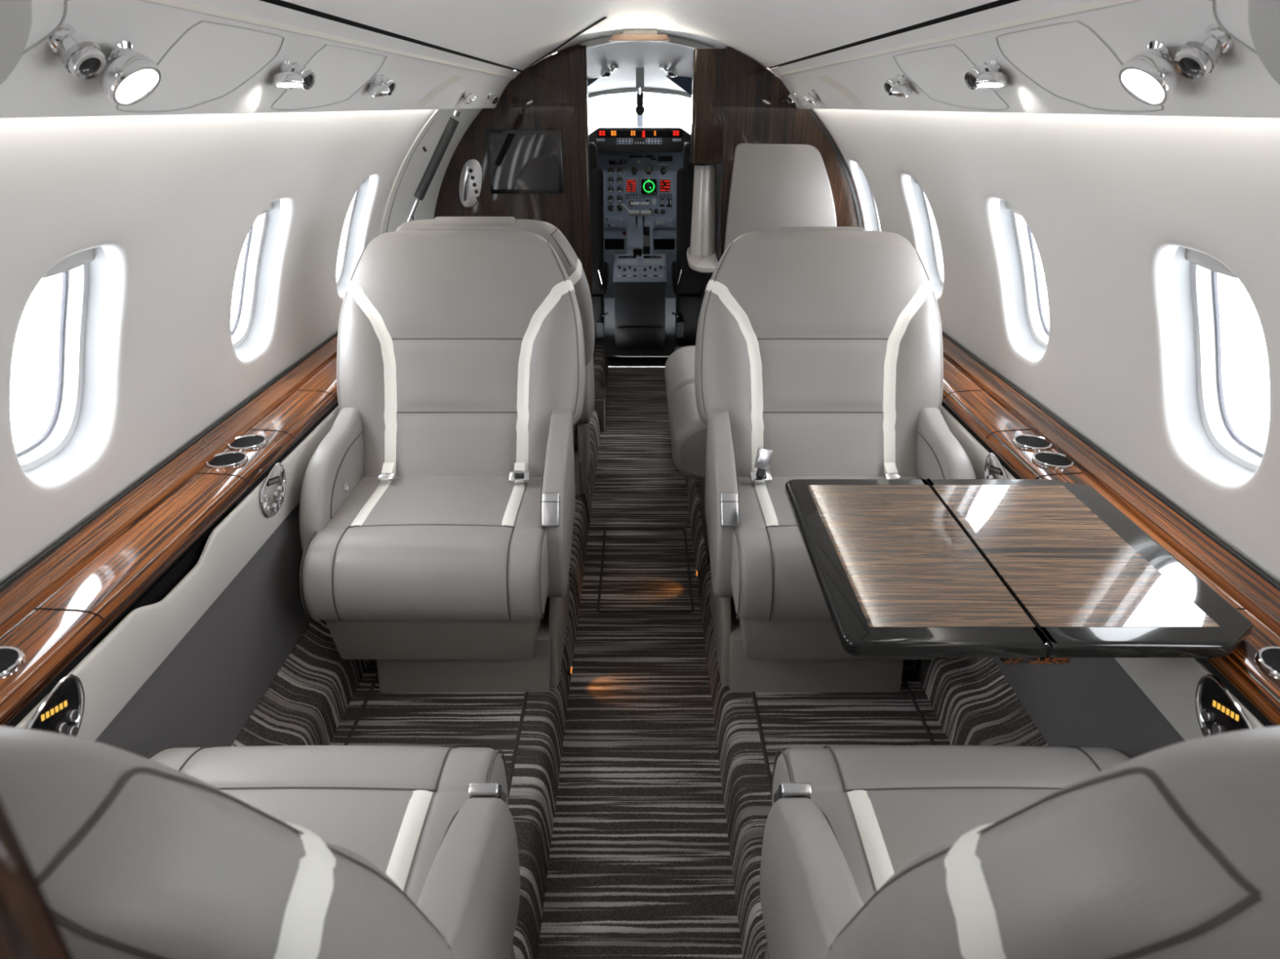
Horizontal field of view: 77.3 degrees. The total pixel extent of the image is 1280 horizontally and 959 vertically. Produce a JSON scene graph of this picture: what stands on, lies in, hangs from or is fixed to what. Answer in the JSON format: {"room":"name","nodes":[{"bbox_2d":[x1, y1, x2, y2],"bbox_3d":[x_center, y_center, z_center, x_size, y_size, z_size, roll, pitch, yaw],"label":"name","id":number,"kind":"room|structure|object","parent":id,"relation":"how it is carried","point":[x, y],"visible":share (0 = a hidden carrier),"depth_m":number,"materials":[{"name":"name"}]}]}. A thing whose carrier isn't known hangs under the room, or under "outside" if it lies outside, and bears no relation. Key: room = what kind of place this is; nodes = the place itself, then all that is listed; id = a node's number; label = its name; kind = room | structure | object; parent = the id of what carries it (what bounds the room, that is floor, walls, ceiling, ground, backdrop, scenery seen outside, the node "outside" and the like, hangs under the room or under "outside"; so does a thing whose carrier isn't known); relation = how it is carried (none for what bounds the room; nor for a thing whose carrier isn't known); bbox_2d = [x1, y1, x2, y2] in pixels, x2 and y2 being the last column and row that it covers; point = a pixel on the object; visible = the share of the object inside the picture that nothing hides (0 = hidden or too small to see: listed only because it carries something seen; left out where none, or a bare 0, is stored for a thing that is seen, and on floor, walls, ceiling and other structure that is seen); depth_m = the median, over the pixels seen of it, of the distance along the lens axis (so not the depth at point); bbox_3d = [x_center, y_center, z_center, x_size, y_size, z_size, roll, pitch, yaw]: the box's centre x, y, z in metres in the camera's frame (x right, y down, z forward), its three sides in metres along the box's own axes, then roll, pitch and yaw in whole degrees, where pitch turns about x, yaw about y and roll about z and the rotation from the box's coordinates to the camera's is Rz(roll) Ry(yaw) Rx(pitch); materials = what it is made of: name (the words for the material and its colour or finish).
{"room":"aircraft cabin","nodes":[
{"label":"aircraft cabin","id":0,"kind":"room"},
{"bbox_2d":[4,400,338,727],"bbox_3d":[-0.900,0.117,2.197,0.200,0.626,5.480,0,25,0],"label":"trim","id":1,"kind":"structure","parent":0,"point":[46,690],"depth_m":1.51,"materials":[{"name":"black"}]},
{"bbox_2d":[15,405,339,759],"bbox_3d":[-0.815,0.379,1.403,0.030,0.415,3.820,0,25,0],"label":"panel","id":2,"kind":"object","parent":1,"relation":"attached to","point":[188,664],"visible":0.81,"depth_m":1.49,"materials":[{"name":"grey plastic"}]},
{"bbox_2d":[26,674,84,737],"bbox_3d":[-0.795,0.335,1.089,0.008,0.098,0.129,0,25,0],"label":"control panel","id":3,"kind":"object","parent":2,"relation":"attached to","point":[61,712],"visible":0.54,"depth_m":1.10,"materials":[{"name":"black plastic"}]},
{"bbox_2d":[260,462,285,517],"bbox_3d":[-0.795,0.025,1.739,0.008,0.098,0.129,0,25,0],"label":"control panel","id":4,"kind":"object","parent":2,"relation":"attached to","point":[273,488],"visible":1,"depth_m":1.74,"materials":[{"name":"silver metal"}]},
{"bbox_2d":[0,109,435,582],"bbox_3d":[-0.821,-0.174,1.155,0.398,0.783,3.840,0,25,0],"label":"wall","id":5,"kind":"structure","parent":0,"point":[172,203],"depth_m":1.51,"materials":[{"name":"white plastic"}]},
{"bbox_2d":[16,246,106,478],"bbox_3d":[-0.978,-0.199,1.326,0.188,0.392,0.263,0,25,0],"label":"window","id":6,"kind":"structure","parent":5,"relation":"in","point":[70,427],"depth_m":1.43,"materials":[{"name":"grey plastic"}]},
{"bbox_2d":[41,248,94,279],"bbox_3d":[-0.919,-0.348,1.256,0.035,0.057,0.210,0,25,0],"label":"shade","id":7,"kind":"object","parent":6,"relation":"attached to","point":[85,260],"depth_m":1.31,"materials":[{"name":"grey plastic"}]},
{"bbox_2d":[0,331,337,726],"bbox_3d":[-0.902,0.162,1.301,0.179,0.059,3.820,0,25,0],"label":"ledge","id":8,"kind":"object","parent":5,"relation":"attached to","point":[52,607],"visible":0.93,"depth_m":1.42,"materials":[{"name":"brown wood"}]},
{"bbox_2d":[231,199,280,355],"bbox_3d":[-0.978,-0.507,1.984,0.188,0.392,0.263,0,25,0],"label":"window","id":9,"kind":"structure","parent":5,"relation":"in","point":[246,330],"depth_m":2.10,"materials":[{"name":"grey"}]},
{"bbox_2d":[257,201,273,216],"bbox_3d":[-0.919,-0.657,1.914,0.035,0.057,0.210,0,25,0],"label":"shade","id":10,"kind":"object","parent":9,"relation":"attached to","point":[268,211],"depth_m":2.00,"materials":[{"name":"grey plastic"}]},
{"bbox_2d":[336,176,369,293],"bbox_3d":[-0.978,-0.815,2.643,0.188,0.392,0.263,0,25,0],"label":"window","id":11,"kind":"structure","parent":5,"relation":"in","point":[345,255],"depth_m":2.76,"materials":[{"name":"grey glass"}]},
{"bbox_2d":[379,108,482,235],"bbox_3d":[-0.827,-1.168,3.304,0.358,0.762,0.895,0,25,0],"label":"door","id":12,"kind":"structure","parent":5,"relation":"in","point":[401,200],"depth_m":3.17,"materials":[{"name":"white paint"}]},
{"bbox_2d":[404,108,460,222],"bbox_3d":[-0.737,-1.087,2.819,0.240,0.399,0.034,-4,25,-9],"label":"gas strut","id":13,"kind":"object","parent":5,"relation":"attached to","point":[449,131],"visible":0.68,"depth_m":2.80,"materials":[{"name":"black metal"}]},
{"bbox_2d":[433,44,595,385],"bbox_3d":[-0.614,-1.129,3.806,0.764,1.658,0.053,0,25,0],"label":"wall","id":14,"kind":"structure","parent":0,"point":[552,93],"depth_m":3.60,"materials":[{"name":"brown wood"}]},
{"bbox_2d":[485,129,563,194],"bbox_3d":[-0.520,-1.436,3.621,0.336,0.270,0.023,0,25,0],"label":"wall screen","id":15,"kind":"object","parent":14,"relation":"attached to","point":[520,162],"visible":1,"depth_m":3.61,"materials":[{"name":"black glass"}]},
{"bbox_2d":[557,36,714,52],"bbox_3d":[0.000,-1.898,3.473,0.720,0.119,0.030,0,25,0],"label":"trim","id":16,"kind":"structure","parent":14,"relation":"attached to","point":[602,41],"depth_m":3.46,"materials":[{"name":"white paint"}]},
{"bbox_2d":[517,41,693,94],"bbox_3d":[0.000,-2.099,4.400,1.900,0.451,1.850,0,25,0],"label":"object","id":17,"kind":"structure","parent":0,"point":[629,55],"depth_m":4.13,"materials":[{"name":"white plastic"}]},
{"bbox_2d":[586,78,597,86],"bbox_3d":[-0.322,-2.275,4.566,0.210,0.169,0.099,0,25,0],"label":"sun visor","id":18,"kind":"object","parent":17,"relation":"attached to","point":[589,81],"visible":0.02,"depth_m":4.60,"materials":[{"name":"blue"}]},
{"bbox_2d":[600,64,618,77],"bbox_3d":[-0.157,-2.159,4.217,0.097,0.070,0.057,-9,26,-18],"label":"lamp","id":19,"kind":"object","parent":17,"relation":"attached to","point":[606,71],"visible":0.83,"depth_m":4.21,"materials":[{"name":"silver metal"}]},
{"bbox_2d":[587,88,691,98],"bbox_3d":[0.000,-2.432,5.260,1.811,0.267,0.028,0,25,0],"label":"trim","id":20,"kind":"structure","parent":17,"relation":"attached to","point":[627,90],"depth_m":5.21,"materials":[{"name":"white paint"}]},
{"bbox_2d":[635,66,644,93],"bbox_3d":[0.000,-2.322,4.677,0.045,0.128,0.780,0,25,0],"label":"stalk","id":21,"kind":"object","parent":17,"relation":"attached to","point":[639,70],"visible":1,"depth_m":4.32,"materials":[{"name":"grey metal"}]},
{"bbox_2d":[635,88,644,115],"bbox_3d":[0.000,-2.435,5.107,0.062,0.199,0.044,0,25,0],"label":"standby compass","id":22,"kind":"object","parent":17,"relation":"hanging from","point":[639,109],"visible":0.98,"depth_m":5.11,"materials":[{"name":"black plastic"}]},
{"bbox_2d":[635,104,644,115],"bbox_3d":[0.000,-2.371,5.132,0.062,0.062,0.034,0,25,0],"label":"bowl","id":23,"kind":"object","parent":22,"relation":"on","point":[639,109],"depth_m":5.12,"materials":[{"name":"black plastic"}]},
{"bbox_2d":[659,64,677,76],"bbox_3d":[0.147,-2.160,4.216,0.097,0.070,0.057,9,26,18],"label":"lamp","id":24,"kind":"object","parent":17,"relation":"attached to","point":[672,71],"visible":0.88,"depth_m":4.21,"materials":[{"name":"silver metal"}]},
{"bbox_2d":[666,75,692,95],"bbox_3d":[0.247,-2.275,4.566,0.210,0.169,0.099,0,25,0],"label":"sun visor","id":25,"kind":"object","parent":17,"relation":"attached to","point":[685,83],"visible":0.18,"depth_m":4.58,"materials":[{"name":"blue"}]},
{"bbox_2d":[231,345,1048,958],"bbox_3d":[0.000,0.340,2.290,1.650,0.308,5.460,0,25,0],"label":"floor","id":26,"kind":"structure","parent":0,"point":[640,784],"depth_m":1.86,"materials":[{"name":"carpet"}]},
{"bbox_2d":[0,799,73,958],"bbox_3d":[-0.300,0.612,0.414,0.330,1.280,0.022,0,25,0],"label":"divider","id":27,"kind":"object","parent":26,"relation":"on","point":[29,929],"visible":1,"depth_m":0.17,"materials":[{"name":"brown wood"}]},
{"bbox_2d":[0,725,519,958],"bbox_3d":[-0.474,0.454,0.857,0.655,1.051,0.780,0,25,0],"label":"armchair","id":28,"kind":"object","parent":26,"relation":"on","point":[209,851],"visible":0.94,"depth_m":0.43,"materials":[{"name":"grey leather"}]},
{"bbox_2d":[150,745,507,905],"bbox_3d":[-0.474,0.547,1.068,0.524,0.179,0.472,0,25,0],"label":"seat cushion","id":29,"kind":"object","parent":28,"relation":"on","point":[394,807],"depth_m":1.12,"materials":[{"name":"grey leather"}]},
{"bbox_2d":[299,226,585,692],"bbox_3d":[-0.474,-0.064,2.012,0.655,1.011,0.790,0,25,0],"label":"armchair","id":30,"kind":"object","parent":26,"relation":"on","point":[437,503],"visible":1,"depth_m":2.03,"materials":[{"name":"grey leather"}]},
{"bbox_2d":[302,475,549,620],"bbox_3d":[-0.474,0.141,1.935,0.524,0.179,0.472,0,25,0],"label":"seat cushion","id":31,"kind":"object","parent":30,"relation":"on","point":[388,548],"depth_m":1.75,"materials":[{"name":"grey leather"}]},
{"bbox_2d":[395,216,595,495],"bbox_3d":[-0.474,-0.438,2.810,0.655,1.011,0.790,0,25,0],"label":"armchair","id":32,"kind":"object","parent":26,"relation":"on","point":[572,265],"visible":0.16,"depth_m":2.40,"materials":[{"name":"grey leather"}]},
{"bbox_2d":[567,664,572,675],"bbox_3d":[-0.189,0.512,2.150,0.011,0.016,0.030,0,25,0],"label":"light","id":33,"kind":"object","parent":26,"relation":"attached to","point":[570,667],"visible":1,"depth_m":2.14,"materials":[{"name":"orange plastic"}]},
{"bbox_2d":[594,387,606,432],"bbox_3d":[-0.195,-0.338,3.883,0.055,0.176,0.160,0,25,0],"label":"block","id":34,"kind":"object","parent":26,"relation":"on","point":[600,393],"visible":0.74,"depth_m":3.81,"materials":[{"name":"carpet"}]},
{"bbox_2d":[665,345,710,563],"bbox_3d":[0.388,-0.129,2.764,0.586,0.487,0.824,0,25,0],"label":"seat","id":35,"kind":"object","parent":26,"relation":"on","point":[688,433],"visible":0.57,"depth_m":2.47,"materials":[{"name":"grey leather"}]},
{"bbox_2d":[665,345,695,408],"bbox_3d":[0.388,-0.336,2.882,0.586,0.213,0.435,0,25,0],"label":"seat cushion","id":36,"kind":"object","parent":35,"relation":"on","point":[680,365],"depth_m":2.82,"materials":[{"name":"grey leather"}]},
{"bbox_2d":[668,382,707,477],"bbox_3d":[0.388,-0.161,2.508,0.586,0.213,0.380,0,25,0],"label":"seat cushion","id":37,"kind":"object","parent":35,"relation":"on","point":[688,433],"depth_m":2.35,"materials":[{"name":"grey leather"}]},
{"bbox_2d":[696,568,700,577],"bbox_3d":[0.189,0.304,2.594,0.011,0.016,0.030,0,25,0],"label":"light","id":38,"kind":"object","parent":26,"relation":"attached to","point":[698,574],"visible":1,"depth_m":2.58,"materials":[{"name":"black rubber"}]},
{"bbox_2d":[689,46,862,276],"bbox_3d":[0.605,-1.046,3.661,0.781,1.630,0.362,0,25,0],"label":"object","id":39,"kind":"object","parent":26,"relation":"on","point":[777,164],"visible":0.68,"depth_m":3.33,"materials":[{"name":"brown wood"}]},
{"bbox_2d":[686,165,718,272],"bbox_3d":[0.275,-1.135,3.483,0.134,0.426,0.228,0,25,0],"label":"seat","id":40,"kind":"object","parent":39,"relation":"attached to","point":[701,255],"visible":0.95,"depth_m":3.50,"materials":[{"name":"grey leather"}]},
{"bbox_2d":[686,246,718,272],"bbox_3d":[0.275,-0.979,3.556,0.134,0.080,0.228,0,25,0],"label":"seat cushion","id":41,"kind":"object","parent":40,"relation":"on","point":[700,259],"depth_m":3.54,"materials":[{"name":"grey leather"}]},
{"bbox_2d":[694,226,976,692],"bbox_3d":[0.474,-0.064,2.012,0.655,1.011,0.790,0,25,0],"label":"armchair","id":42,"kind":"object","parent":26,"relation":"on","point":[820,348],"visible":0.77,"depth_m":2.06,"materials":[{"name":"grey leather"}]},
{"bbox_2d":[754,447,773,477],"bbox_3d":[0.307,-0.044,1.985,0.052,0.073,0.032,-7,26,-16],"label":"belt buckle","id":43,"kind":"object","parent":42,"relation":"on","point":[763,458],"visible":1,"depth_m":1.98,"materials":[{"name":"silver metal"}]},
{"bbox_2d":[730,475,918,620],"bbox_3d":[0.474,0.141,1.935,0.524,0.179,0.472,0,25,0],"label":"seat cushion","id":44,"kind":"object","parent":42,"relation":"on","point":[773,577],"depth_m":1.75,"materials":[{"name":"grey leather"}]},
{"bbox_2d":[760,725,1279,958],"bbox_3d":[0.474,0.454,0.857,0.655,1.051,0.780,0,25,0],"label":"armchair","id":45,"kind":"object","parent":26,"relation":"on","point":[1172,851],"visible":1,"depth_m":0.42,"materials":[{"name":"grey leather"}]},
{"bbox_2d":[772,745,1129,905],"bbox_3d":[0.474,0.547,1.068,0.524,0.179,0.472,0,25,0],"label":"seat cushion","id":46,"kind":"object","parent":45,"relation":"on","point":[885,807],"depth_m":1.12,"materials":[{"name":"grey leather"}]},
{"bbox_2d":[282,0,997,71],"bbox_3d":[0.000,-0.852,1.335,1.022,0.140,4.740,0,25,0],"label":"ceiling","id":47,"kind":"structure","parent":0,"point":[513,33],"depth_m":2.16,"materials":[{"name":"white plastic"}]},
{"bbox_2d":[515,17,607,76],"bbox_3d":[-0.294,-1.667,3.134,0.126,0.184,0.953,-13,28,-26],"label":"gasket","id":48,"kind":"object","parent":47,"relation":"attached to","point":[604,18],"visible":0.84,"depth_m":3.19,"materials":[{"name":"black rubber"}]},
{"bbox_2d":[608,28,671,41],"bbox_3d":[0.000,-1.782,3.207,0.250,0.042,0.040,0,25,0],"label":"ceiling lamp","id":49,"kind":"object","parent":47,"relation":"attached to","point":[633,34],"visible":0.98,"depth_m":3.19,"materials":[{"name":"brown plastic"}]},
{"bbox_2d":[603,239,676,297],"bbox_3d":[0.000,-1.901,6.066,2.000,1.100,0.030,0,25,0],"label":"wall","id":50,"kind":"structure","parent":0,"point":[608,255],"depth_m":6.16,"materials":[{"name":"black plastic"}]},
{"bbox_2d":[636,92,643,126],"bbox_3d":[0.000,-2.495,5.496,0.040,0.377,0.510,0,25,0],"label":"trim","id":51,"kind":"structure","parent":50,"relation":"attached to","point":[639,117],"depth_m":5.52,"materials":[{"name":"white paint"}]},
{"bbox_2d":[259,0,1020,70],"bbox_3d":[0.000,-0.758,1.379,1.336,0.160,4.740,0,25,0],"label":"ceiling light strip","id":52,"kind":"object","parent":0,"point":[260,0],"depth_m":1.56,"materials":[{"name":"plastic"}]},
{"bbox_2d":[47,23,106,79],"bbox_3d":[-0.582,-0.442,0.823,0.055,0.055,0.040,0,25,0],"label":"air nozzle","id":53,"kind":"object","parent":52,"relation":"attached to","point":[81,57],"visible":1,"depth_m":0.81,"materials":[{"name":"silver metal"}]},
{"bbox_2d":[100,40,160,106],"bbox_3d":[-0.582,-0.467,0.914,0.061,0.072,0.101,-11,27,-23],"label":"light","id":54,"kind":"object","parent":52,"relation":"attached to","point":[129,77],"visible":1,"depth_m":0.89,"materials":[{"name":"silver metal"}]},
{"bbox_2d":[0,0,521,118],"bbox_3d":[-0.579,-0.713,1.376,0.140,0.150,4.697,0,25,0],"label":"panel","id":55,"kind":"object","parent":52,"relation":"attached to","point":[211,56],"depth_m":1.13,"materials":[{"name":"white paint"}]},
{"bbox_2d":[272,59,304,88],"bbox_3d":[-0.585,-0.675,1.328,0.048,0.048,0.073,-7,26,-15],"label":"light","id":56,"kind":"object","parent":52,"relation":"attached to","point":[286,77],"visible":1,"depth_m":1.32,"materials":[{"name":"silver metal"}]},
{"bbox_2d":[290,61,315,89],"bbox_3d":[-0.587,-0.697,1.376,0.051,0.048,0.038,0,25,0],"label":"air nozzle","id":57,"kind":"object","parent":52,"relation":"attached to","point":[308,75],"visible":0.64,"depth_m":1.37,"materials":[{"name":"silver metal"}]},
{"bbox_2d":[367,74,390,97],"bbox_3d":[-0.590,-0.887,1.799,0.055,0.051,0.064,0,25,0],"label":"light","id":58,"kind":"object","parent":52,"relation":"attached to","point":[377,87],"visible":0.98,"depth_m":1.78,"materials":[{"name":"silver metal"}]},
{"bbox_2d":[377,74,395,95],"bbox_3d":[-0.589,-0.912,1.844,0.051,0.049,0.038,0,25,0],"label":"air nozzle","id":59,"kind":"object","parent":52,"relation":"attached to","point":[392,85],"visible":0.51,"depth_m":1.83,"materials":[{"name":"silver metal"}]},
{"bbox_2d":[462,88,476,104],"bbox_3d":[-0.597,-1.334,2.784,0.046,0.052,0.072,-12,28,-24],"label":"light","id":60,"kind":"object","parent":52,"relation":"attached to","point":[468,96],"visible":0.99,"depth_m":2.77,"materials":[{"name":"silver metal"}]},
{"bbox_2d":[487,91,498,103],"bbox_3d":[-0.600,-1.550,3.245,0.051,0.049,0.040,0,25,0],"label":"air nozzle","id":61,"kind":"object","parent":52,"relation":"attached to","point":[493,98],"visible":0.88,"depth_m":3.23,"materials":[{"name":"silver metal"}]},
{"bbox_2d":[786,91,798,103],"bbox_3d":[0.600,-1.500,3.136,0.051,0.049,0.040,0,25,0],"label":"air nozzle","id":62,"kind":"object","parent":52,"relation":"attached to","point":[791,98],"visible":0.94,"depth_m":3.13,"materials":[{"name":"silver metal"}]},
{"bbox_2d":[803,88,817,104],"bbox_3d":[0.597,-1.334,2.784,0.046,0.052,0.072,12,28,24],"label":"light","id":63,"kind":"object","parent":52,"relation":"attached to","point":[811,96],"visible":0.97,"depth_m":2.77,"materials":[{"name":"silver metal"}]},
{"bbox_2d":[884,74,902,95],"bbox_3d":[0.589,-0.912,1.844,0.051,0.049,0.038,0,25,0],"label":"air nozzle","id":64,"kind":"object","parent":52,"relation":"attached to","point":[887,85],"visible":0.52,"depth_m":1.83,"materials":[{"name":"silver metal"}]},
{"bbox_2d":[889,74,912,97],"bbox_3d":[0.590,-0.888,1.800,0.048,0.051,0.068,8,26,16],"label":"light","id":65,"kind":"object","parent":52,"relation":"attached to","point":[902,87],"visible":0.98,"depth_m":1.78,"materials":[{"name":"silver metal"}]},
{"bbox_2d":[964,61,989,89],"bbox_3d":[0.587,-0.697,1.376,0.051,0.048,0.038,0,25,0],"label":"air nozzle","id":66,"kind":"object","parent":52,"relation":"attached to","point":[971,75],"visible":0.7,"depth_m":1.37,"materials":[{"name":"silver metal"}]},
{"bbox_2d":[975,59,1007,88],"bbox_3d":[0.585,-0.675,1.328,0.048,0.048,0.073,7,26,15],"label":"light","id":67,"kind":"object","parent":52,"relation":"attached to","point":[992,77],"visible":1,"depth_m":1.32,"materials":[{"name":"silver metal"}]},
{"bbox_2d":[768,0,1279,118],"bbox_3d":[0.579,-0.649,1.238,0.140,0.150,4.392,0,25,0],"label":"overhead panel","id":68,"kind":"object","parent":52,"relation":"attached to","point":[1055,56],"depth_m":1.13,"materials":[{"name":"white paint"}]},
{"bbox_2d":[1119,40,1179,106],"bbox_3d":[0.582,-0.467,0.913,0.062,0.072,0.100,11,27,22],"label":"light","id":69,"kind":"object","parent":52,"relation":"attached to","point":[1150,77],"visible":1,"depth_m":0.89,"materials":[{"name":"silver metal"}]},
{"bbox_2d":[1173,23,1232,79],"bbox_3d":[0.582,-0.442,0.823,0.055,0.055,0.040,0,25,0],"label":"air nozzle","id":70,"kind":"object","parent":52,"relation":"attached to","point":[1198,57],"visible":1,"depth_m":0.81,"materials":[{"name":"silver metal"}]},
{"bbox_2d":[594,297,695,360],"bbox_3d":[0.000,-1.192,5.802,2.000,0.020,2.200,0,25,0],"label":"floor","id":71,"kind":"structure","parent":0,"point":[608,341],"depth_m":5.14,"materials":[{"name":"black"}]},
{"bbox_2d":[588,142,608,341],"bbox_3d":[-0.433,-1.492,5.032,0.473,1.174,0.560,0,25,0],"label":"seat","id":72,"kind":"object","parent":71,"relation":"on","point":[600,270],"visible":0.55,"depth_m":4.80,"materials":[{"name":"black"}]},
{"bbox_2d":[613,202,666,348],"bbox_3d":[0.000,-1.332,5.120,0.325,0.810,0.737,0,25,0],"label":"pedestal","id":73,"kind":"object","parent":71,"relation":"on","point":[639,276],"visible":1,"depth_m":4.91,"materials":[{"name":"black plastic"}]},
{"bbox_2d":[588,126,690,249],"bbox_3d":[0.000,-1.898,5.262,1.500,0.767,0.339,0,25,0],"label":"panel","id":74,"kind":"object","parent":73,"relation":"attached to","point":[638,164],"visible":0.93,"depth_m":5.27,"materials":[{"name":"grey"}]},
{"bbox_2d":[671,142,704,341],"bbox_3d":[0.433,-1.492,5.032,0.473,1.174,0.560,0,25,0],"label":"seat","id":75,"kind":"object","parent":71,"relation":"on","point":[686,282],"visible":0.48,"depth_m":4.87,"materials":[{"name":"black"}]},
{"bbox_2d":[700,66,778,308],"bbox_3d":[0.640,-1.299,4.131,0.580,1.650,0.695,0,25,0],"label":"wall","id":76,"kind":"structure","parent":0,"point":[705,277],"depth_m":4.31,"materials":[{"name":"brown wood"}]},
{"bbox_2d":[607,355,669,366],"bbox_3d":[0.000,-0.734,4.809,0.900,0.112,0.046,0,25,0],"label":"trim","id":77,"kind":"structure","parent":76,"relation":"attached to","point":[613,362],"depth_m":4.81,"materials":[{"name":"silver metal"}]},
{"bbox_2d":[810,108,1279,582],"bbox_3d":[0.821,-0.521,1.898,0.398,0.783,5.480,0,25,0],"label":"wall","id":78,"kind":"structure","parent":0,"point":[1107,203],"depth_m":1.53,"materials":[{"name":"white plastic"}]},
{"bbox_2d":[856,163,880,231],"bbox_3d":[0.978,-1.123,3.301,0.188,0.392,0.263,0,25,0],"label":"window","id":79,"kind":"structure","parent":78,"relation":"in","point":[875,224],"depth_m":3.41,"materials":[{"name":"grey glass"}]},
{"bbox_2d":[910,176,943,293],"bbox_3d":[0.978,-0.815,2.643,0.188,0.392,0.263,0,25,0],"label":"window","id":80,"kind":"structure","parent":78,"relation":"in","point":[934,255],"depth_m":2.76,"materials":[{"name":"grey glass"}]},
{"bbox_2d":[999,199,1048,355],"bbox_3d":[0.978,-0.507,1.984,0.188,0.392,0.263,0,25,0],"label":"window","id":81,"kind":"structure","parent":78,"relation":"in","point":[1033,330],"depth_m":2.10,"materials":[{"name":"grey"}]},
{"bbox_2d":[1006,201,1022,216],"bbox_3d":[0.919,-0.657,1.914,0.035,0.057,0.210,0,25,0],"label":"shade","id":82,"kind":"object","parent":81,"relation":"attached to","point":[1011,211],"depth_m":2.00,"materials":[{"name":"grey plastic"}]},
{"bbox_2d":[942,331,1279,726],"bbox_3d":[0.902,0.043,1.555,0.179,0.059,4.380,0,25,0],"label":"ledge","id":83,"kind":"object","parent":78,"relation":"attached to","point":[1029,438],"visible":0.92,"depth_m":1.55,"materials":[{"name":"brown wood"}]},
{"bbox_2d":[784,478,1253,664],"bbox_3d":[0.574,0.137,1.334,0.588,0.060,0.535,0,25,0],"label":"folding table","id":84,"kind":"object","parent":83,"relation":"attached to","point":[1014,571],"visible":1,"depth_m":1.24,"materials":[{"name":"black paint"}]},
{"bbox_2d":[1173,246,1263,478],"bbox_3d":[0.978,-0.199,1.326,0.188,0.392,0.263,0,25,0],"label":"window","id":85,"kind":"structure","parent":78,"relation":"in","point":[1209,427],"depth_m":1.43,"materials":[{"name":"grey plastic"}]},
{"bbox_2d":[1185,248,1238,279],"bbox_3d":[0.919,-0.348,1.256,0.035,0.057,0.210,0,25,0],"label":"shade","id":86,"kind":"object","parent":85,"relation":"attached to","point":[1194,260],"depth_m":1.31,"materials":[{"name":"grey plastic"}]},
{"bbox_2d":[941,400,1275,727],"bbox_3d":[0.900,0.348,1.703,0.200,0.626,4.390,0,25,0],"label":"wall","id":87,"kind":"structure","parent":0,"point":[1233,690],"depth_m":1.36,"materials":[{"name":"black"}]},
{"bbox_2d":[940,405,1264,759],"bbox_3d":[0.815,0.260,1.656,0.030,0.415,4.380,0,25,0],"label":"panel","id":88,"kind":"object","parent":87,"relation":"attached to","point":[1137,707],"visible":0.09,"depth_m":1.37,"materials":[{"name":"grey plastic"}]},
{"bbox_2d":[984,453,1008,479],"bbox_3d":[0.795,0.002,1.789,0.008,0.098,0.129,0,25,0],"label":"control panel","id":89,"kind":"object","parent":88,"relation":"attached to","point":[993,468],"visible":0.38,"depth_m":1.80,"materials":[{"name":"silver metal"}]},
{"bbox_2d":[1195,674,1253,737],"bbox_3d":[0.795,0.335,1.089,0.008,0.098,0.129,0,25,0],"label":"control panel","id":90,"kind":"object","parent":88,"relation":"attached to","point":[1218,712],"visible":0.54,"depth_m":1.10,"materials":[{"name":"black plastic"}]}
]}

